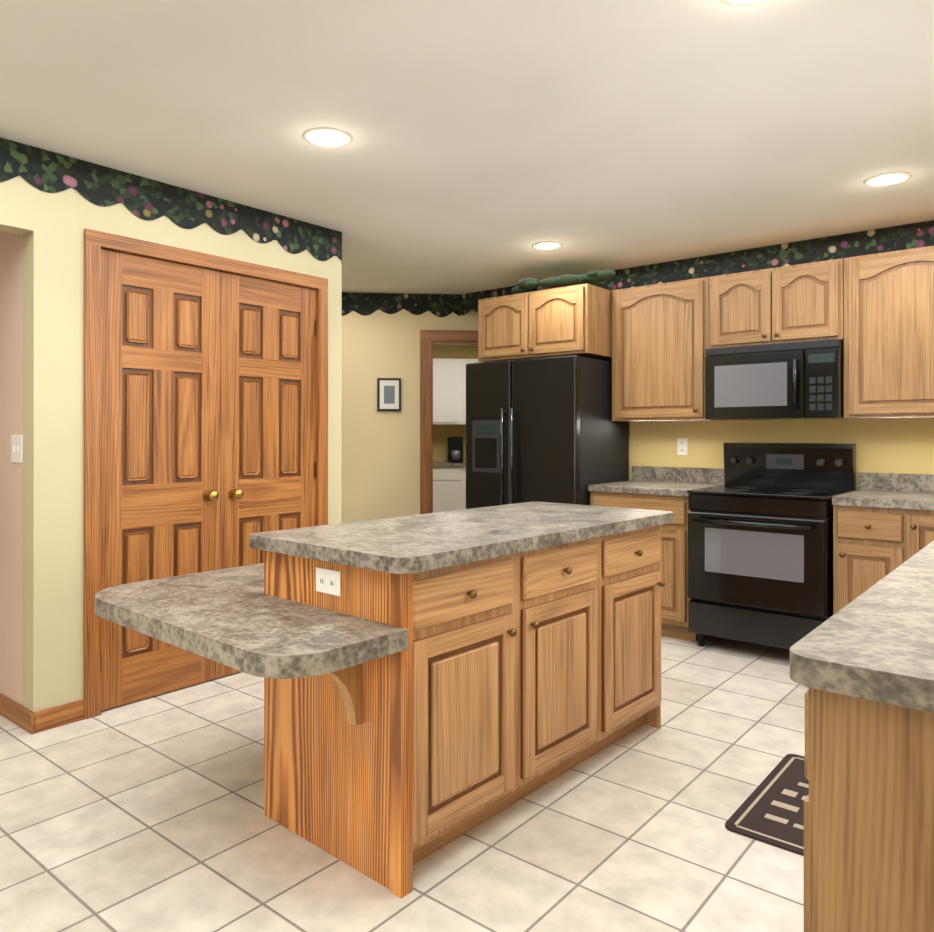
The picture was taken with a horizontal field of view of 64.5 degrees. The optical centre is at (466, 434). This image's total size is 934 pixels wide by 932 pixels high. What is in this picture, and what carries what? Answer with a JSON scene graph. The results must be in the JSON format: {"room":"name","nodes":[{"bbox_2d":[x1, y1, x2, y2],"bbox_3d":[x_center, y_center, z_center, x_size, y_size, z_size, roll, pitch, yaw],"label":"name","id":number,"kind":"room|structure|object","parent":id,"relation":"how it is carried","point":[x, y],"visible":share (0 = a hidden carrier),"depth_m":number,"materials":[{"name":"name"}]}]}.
{"room":"kitchen","nodes":[
{"label":"kitchen","id":0,"kind":"room"},
{"bbox_2d":[0,231,21,704],"bbox_3d":[-3.111,0.023,4.230,3.240,2.440,0.120,0,0,39],"label":"wall","id":1,"kind":"structure","parent":0,"point":[10,471],"depth_m":3.19,"materials":[{"name":"paint"}]},
{"bbox_2d":[11,435,22,462],"bbox_3d":[-1.938,0.062,3.184,0.120,0.120,0.010,0,0,39],"label":"switch plate","id":2,"kind":"object","parent":1,"relation":"attached to","point":[16,448],"visible":1,"depth_m":3.18,"materials":[{"name":"white plastic"}]},
{"bbox_2d":[0,693,37,734],"bbox_3d":[-3.017,1.200,4.066,3.152,0.085,0.012,0,0,39],"label":"baseboard","id":3,"kind":"structure","parent":1,"relation":"attached to","point":[24,718],"depth_m":3.15,"materials":[{"name":"brown wood"}]},
{"bbox_2d":[0,137,341,712],"bbox_3d":[-2.704,0.020,2.078,0.120,2.440,6.040,0,0,39],"label":"wall","id":4,"kind":"structure","parent":0,"point":[49,227],"depth_m":3.15,"materials":[{"name":"beige paint"}]},
{"bbox_2d":[83,228,327,719],"bbox_3d":[-1.285,0.172,3.792,0.138,2.140,1.356,0,0,39],"label":"door frame","id":5,"kind":"structure","parent":4,"relation":"attached to","point":[95,242],"depth_m":3.27,"materials":[{"name":"brown wood"}]},
{"bbox_2d":[100,249,316,710],"bbox_3d":[-1.239,0.203,3.754,0.108,2.062,1.222,0,0,39],"label":"pantry door","id":6,"kind":"structure","parent":4,"relation":"in","point":[208,420],"depth_m":3.64,"materials":[{"name":"brown wood"}]},
{"bbox_2d":[0,635,808,931],"bbox_3d":[-0.794,1.268,4.688,11.000,0.050,12.500,0,0,39],"label":"floor","id":7,"kind":"structure","parent":0,"point":[145,815],"depth_m":2.28,"materials":[{"name":"tile"}]},
{"bbox_2d":[187,518,673,897],"bbox_3d":[0.015,0.804,2.660,0.690,0.874,1.762,0,0,41],"label":"kitchen island","id":8,"kind":"object","parent":7,"relation":"on","point":[434,682],"depth_m":2.24,"materials":[{"name":"brown wood"}]},
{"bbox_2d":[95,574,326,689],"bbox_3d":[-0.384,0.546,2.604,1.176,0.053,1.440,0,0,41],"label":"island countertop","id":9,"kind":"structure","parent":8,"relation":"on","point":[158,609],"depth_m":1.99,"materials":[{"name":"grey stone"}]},
{"bbox_2d":[249,502,673,569],"bbox_3d":[0.083,0.346,2.760,0.740,0.042,1.590,0,0,41],"label":"island countertop","id":10,"kind":"structure","parent":8,"relation":"on","point":[403,542],"depth_m":2.45,"materials":[{"name":"grey stone"}]},
{"bbox_2d":[433,473,465,512],"bbox_3d":[-0.079,0.811,8.849,2.544,0.875,2.544,0,0,39],"label":"base cabinet","id":11,"kind":"object","parent":7,"relation":"on","point":[449,484],"depth_m":8.52,"materials":[{"name":"white"}]},
{"bbox_2d":[433,461,465,472],"bbox_3d":[-0.077,0.353,8.834,2.566,0.040,2.566,0,0,39],"label":"countertop","id":12,"kind":"structure","parent":11,"relation":"on","point":[449,466],"depth_m":8.52,"materials":[{"name":"grey stone"}]},
{"bbox_2d":[447,437,462,460],"bbox_3d":[-0.140,0.180,8.860,0.333,0.304,0.333,0,0,39],"label":"coffee maker","id":13,"kind":"object","parent":12,"relation":"on","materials":[{"name":"black plastic"}]},
{"bbox_2d":[466,355,628,508],"bbox_3d":[0.554,0.369,5.252,0.910,1.750,0.798,0,0,39],"label":"fridge","id":14,"kind":"object","parent":7,"relation":"on","point":[546,429],"visible":0.44,"depth_m":4.95,"materials":[{"name":"black metal"}]},
{"bbox_2d":[588,466,724,641],"bbox_3d":[1.245,0.734,4.821,0.680,1.020,0.641,0,0,39],"label":"base cabinet","id":15,"kind":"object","parent":7,"relation":"on","point":[650,487],"depth_m":4.50,"materials":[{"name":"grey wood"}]},
{"bbox_2d":[725,754,808,855],"bbox_3d":[1.226,1.236,2.435,0.520,0.008,0.700,0,0,39],"label":"rug","id":16,"kind":"object","parent":7,"relation":"on","point":[770,810],"visible":0.29,"depth_m":2.43,"materials":[{"name":"brown fabric"}]},
{"bbox_2d":[687,443,855,649],"bbox_3d":[1.762,0.648,4.307,0.755,1.190,0.728,0,0,39],"label":"stove","id":17,"kind":"object","parent":7,"relation":"on","point":[760,546],"visible":0.92,"depth_m":4.13,"materials":[{"name":"black metal"}]},
{"bbox_2d":[790,494,933,931],"bbox_3d":[1.884,0.731,2.317,0.644,1.020,3.701,0,0,39],"label":"base cabinet","id":18,"kind":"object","parent":7,"relation":"on","point":[862,663],"depth_m":1.06,"materials":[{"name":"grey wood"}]},
{"bbox_2d":[0,0,933,293],"bbox_3d":[-0.794,-1.222,4.690,11.000,0.050,12.500,0,0,39],"label":"ceiling","id":19,"kind":"structure","parent":0,"point":[490,144],"depth_m":2.79,"materials":[{"name":"paint"}]},
{"bbox_2d":[303,128,351,147],"bbox_3d":[-0.562,-1.195,2.987,0.196,0.006,0.196,0,0,39],"label":"recessed light","id":20,"kind":"object","parent":19,"relation":"in","point":[328,137],"visible":1,"depth_m":2.98,"materials":[{"name":"white glass"}]},
{"bbox_2d":[532,241,562,249],"bbox_3d":[0.507,-1.193,4.684,0.196,0.006,0.196,0,0,39],"label":"recessed light","id":21,"kind":"object","parent":19,"relation":"in","point":[548,245],"visible":1,"depth_m":4.67,"materials":[{"name":"white glass"}]},
{"bbox_2d":[721,0,766,5],"bbox_3d":[0.761,-1.196,1.966,0.196,0.006,0.196,0,0,39],"label":"recessed light","id":22,"kind":"object","parent":19,"relation":"in","point":[741,2],"visible":1,"depth_m":2.04,"materials":[{"name":"white glass"}]},
{"bbox_2d":[863,172,910,186],"bbox_3d":[1.970,-1.195,3.471,0.196,0.006,0.196,0,0,39],"label":"recessed light","id":23,"kind":"object","parent":19,"relation":"in","point":[887,179],"visible":1,"depth_m":3.47,"materials":[{"name":"white glass"}]},
{"bbox_2d":[341,220,933,522],"bbox_3d":[0.790,0.026,6.611,8.030,2.440,5.642,0,0,39],"label":"wall","id":24,"kind":"structure","parent":0,"point":[380,464],"depth_m":6.22,"materials":[{"name":"beige paint"}]},
{"bbox_2d":[377,378,400,410],"bbox_3d":[-0.655,-0.335,6.240,0.200,0.280,0.020,0,0,-6],"label":"picture frame","id":25,"kind":"object","parent":24,"relation":"attached to","point":[388,394],"visible":1,"depth_m":6.23,"materials":[{"name":"black"}]},
{"bbox_2d":[420,330,477,513],"bbox_3d":[0.025,0.180,6.370,0.860,2.130,0.138,0,0,-6],"label":"door frame","id":26,"kind":"structure","parent":24,"relation":"attached to","point":[429,339],"depth_m":6.27,"materials":[{"name":"brown wood"}]},
{"bbox_2d":[433,359,480,424],"bbox_3d":[-0.091,-0.512,8.977,3.000,0.780,0.343,0,0,-6],"label":"wall cabinet","id":27,"kind":"object","parent":24,"relation":"attached to","point":[449,391],"visible":0.15,"depth_m":8.79,"materials":[{"name":"white wood"}]},
{"bbox_2d":[677,438,687,454],"bbox_3d":[1.470,0.084,5.051,0.072,0.116,0.008,0,0,39],"label":"electrical outlet","id":28,"kind":"object","parent":24,"relation":"attached to","point":[682,446],"visible":1,"depth_m":5.05,"materials":[{"name":"white plastic"}]},
{"bbox_3d":[-0.622,0.020,1.540,3.780,2.440,8.090,0,0,39],"label":"wall","id":29,"kind":"structure","parent":0,"visible":0},
{"bbox_2d":[0,138,933,316],"bbox_3d":[-1.211,-1.096,3.394,6.800,0.200,5.967,0,0,39],"label":"trim","id":30,"kind":"structure","parent":29,"relation":"attached to","point":[143,198],"depth_m":4.16,"materials":[{"name":"paper"}]},
{"bbox_2d":[478,291,533,361],"bbox_3d":[0.471,-0.756,5.454,0.509,0.450,0.646,0,0,39],"label":"upper cabinet","id":31,"kind":"object","parent":29,"relation":"attached to","point":[505,323],"depth_m":5.20,"materials":[{"name":"brown wood"}]},
{"bbox_2d":[511,270,615,293],"bbox_3d":[0.690,-1.058,5.253,0.886,0.151,0.396,0,0,39],"label":"decorative piece","id":32,"kind":"object","parent":31,"relation":"on","point":[594,278],"visible":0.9,"depth_m":5.12,"materials":[{"name":"green plant"}]},
{"bbox_2d":[534,283,609,360],"bbox_3d":[0.777,-0.756,5.203,0.509,0.450,0.646,0,0,39],"label":"upper cabinet","id":33,"kind":"object","parent":29,"relation":"attached to","point":[575,319],"depth_m":4.92,"materials":[{"name":"brown wood"}]},
{"bbox_2d":[606,277,726,421],"bbox_3d":[1.340,-0.536,4.938,0.671,0.890,0.341,0,0,39],"label":"upper cabinet","id":34,"kind":"object","parent":29,"relation":"attached to","point":[660,333],"depth_m":4.80,"materials":[{"name":"brown wood"}]},
{"bbox_2d":[710,267,781,348],"bbox_3d":[1.772,-0.757,4.584,0.437,0.450,0.341,0,0,39],"label":"upper cabinet","id":35,"kind":"object","parent":29,"relation":"attached to","point":[746,307],"depth_m":4.44,"materials":[{"name":"brown wood"}]},
{"bbox_2d":[705,339,847,419],"bbox_3d":[1.864,-0.310,4.441,0.752,0.430,0.440,0,0,39],"label":"microwave","id":36,"kind":"object","parent":35,"relation":"attached to","point":[798,380],"visible":0.98,"depth_m":4.28,"materials":[{"name":"black metal"}]},
{"bbox_2d":[782,258,845,342],"bbox_3d":[2.021,-0.757,4.379,0.437,0.450,0.341,0,0,39],"label":"upper cabinet","id":37,"kind":"object","parent":29,"relation":"attached to","point":[814,293],"depth_m":4.20,"materials":[{"name":"brown wood"}]},
{"bbox_2d":[844,246,933,418],"bbox_3d":[2.467,-0.537,4.014,0.707,0.890,0.341,0,0,39],"label":"upper cabinet","id":38,"kind":"object","parent":29,"relation":"attached to","point":[873,312],"depth_m":3.96,"materials":[{"name":"brown wood"}]}
]}

